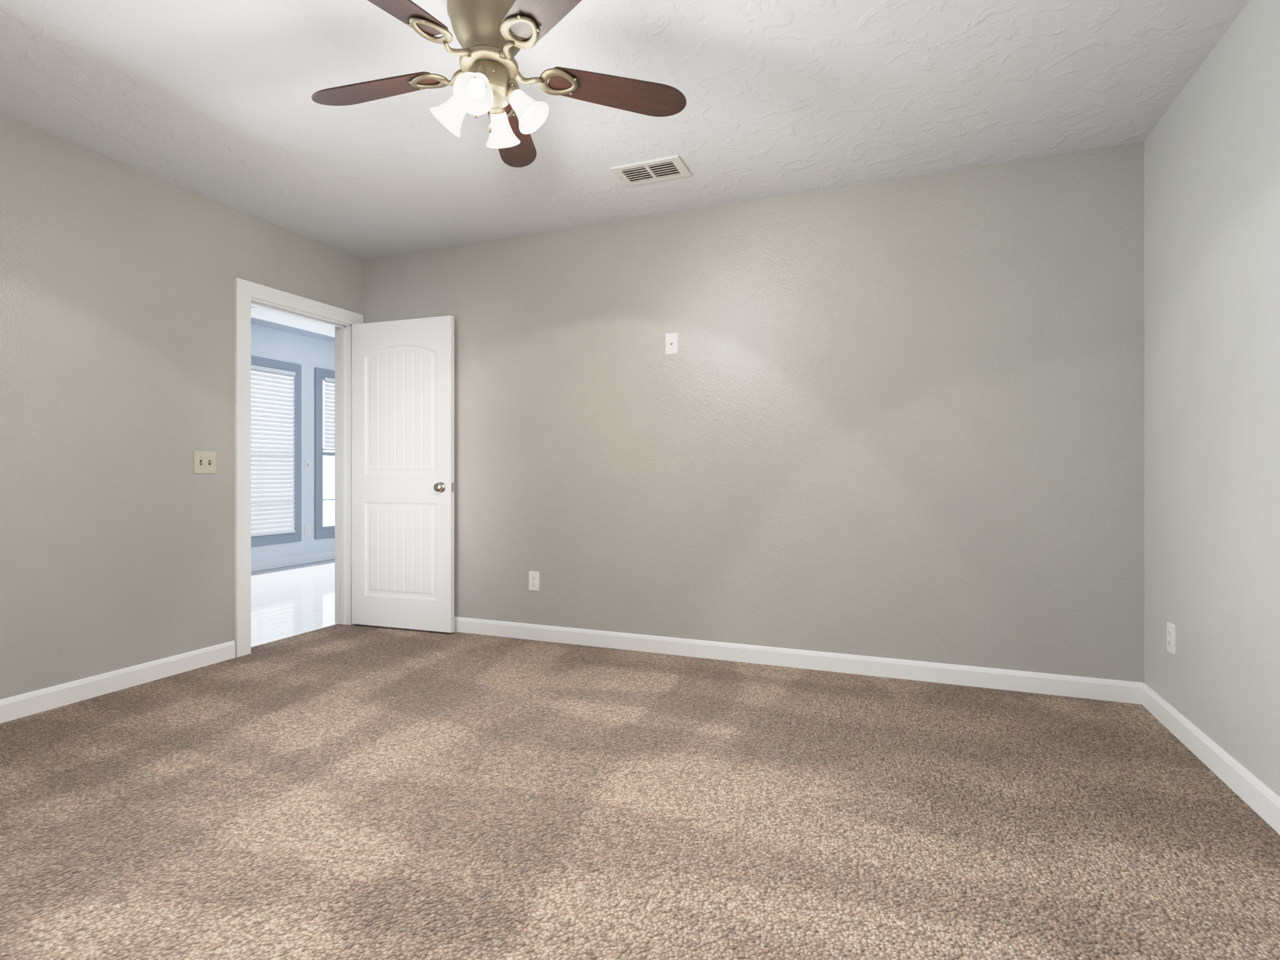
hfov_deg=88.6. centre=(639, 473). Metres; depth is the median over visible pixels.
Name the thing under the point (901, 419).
wall
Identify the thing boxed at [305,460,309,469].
switch
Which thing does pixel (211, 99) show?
ceiling
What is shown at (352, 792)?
floor
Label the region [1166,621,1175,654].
electrical outlet
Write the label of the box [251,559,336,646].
floor
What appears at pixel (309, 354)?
wall
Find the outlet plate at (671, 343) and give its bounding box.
[665,333,678,354]
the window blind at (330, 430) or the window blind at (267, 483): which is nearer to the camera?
the window blind at (267, 483)
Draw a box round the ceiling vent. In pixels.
[609,155,691,186]
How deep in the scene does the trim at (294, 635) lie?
4.03 m
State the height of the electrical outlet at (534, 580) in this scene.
0.115 m
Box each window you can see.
[251,355,301,546]
[314,367,334,539]
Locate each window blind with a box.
[251,365,295,536]
[323,377,334,450]
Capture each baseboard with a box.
[0,640,234,723]
[251,550,334,571]
[454,616,1143,704]
[1141,682,1279,834]
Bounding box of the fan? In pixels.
[311,0,686,167]
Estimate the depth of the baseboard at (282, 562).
7.08 m
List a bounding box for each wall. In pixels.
[0,114,363,699]
[251,323,334,561]
[363,141,1144,682]
[1144,0,1279,796]
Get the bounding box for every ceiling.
[0,0,1249,259]
[251,307,334,342]
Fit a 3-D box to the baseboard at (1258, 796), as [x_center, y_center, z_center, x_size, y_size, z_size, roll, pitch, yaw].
[1.417,0.954,0.894,0.014,0.092,4.195,0,0,21]
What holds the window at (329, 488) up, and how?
in the wall at (309, 354)
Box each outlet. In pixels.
[305,524,309,534]
[528,571,539,590]
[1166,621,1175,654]
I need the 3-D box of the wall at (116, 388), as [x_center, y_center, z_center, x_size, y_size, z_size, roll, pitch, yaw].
[-1.989,-0.260,4.291,0.130,2.520,8.050,0,0,21]
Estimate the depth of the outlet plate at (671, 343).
3.62 m
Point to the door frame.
(245, 290)
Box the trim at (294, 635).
[251,623,339,647]
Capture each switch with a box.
[193,451,215,473]
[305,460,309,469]
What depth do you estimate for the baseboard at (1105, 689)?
3.31 m
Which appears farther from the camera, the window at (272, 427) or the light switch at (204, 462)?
the window at (272, 427)
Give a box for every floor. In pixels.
[0,623,1279,959]
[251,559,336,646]
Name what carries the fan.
hanging from the ceiling at (211, 99)
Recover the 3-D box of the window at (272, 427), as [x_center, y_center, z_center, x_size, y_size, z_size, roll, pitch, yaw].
[-3.905,-0.223,6.739,0.022,1.935,1.000,0,0,21]
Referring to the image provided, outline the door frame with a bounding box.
[235,277,363,657]
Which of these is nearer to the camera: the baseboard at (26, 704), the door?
the baseboard at (26, 704)
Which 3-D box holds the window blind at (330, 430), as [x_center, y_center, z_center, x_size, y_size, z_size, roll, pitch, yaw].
[-3.454,-0.675,7.840,0.038,0.830,0.792,0,0,21]
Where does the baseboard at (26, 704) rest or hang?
attached to the wall at (116, 388)
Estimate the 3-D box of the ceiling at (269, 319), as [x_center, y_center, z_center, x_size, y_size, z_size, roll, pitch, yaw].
[-2.971,-1.560,5.559,2.620,0.080,6.400,0,0,21]
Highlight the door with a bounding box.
[351,315,454,633]
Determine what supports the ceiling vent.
in the ceiling at (211, 99)
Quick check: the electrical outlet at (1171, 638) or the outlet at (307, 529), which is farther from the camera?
the outlet at (307, 529)
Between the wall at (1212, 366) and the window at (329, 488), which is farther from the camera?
the window at (329, 488)

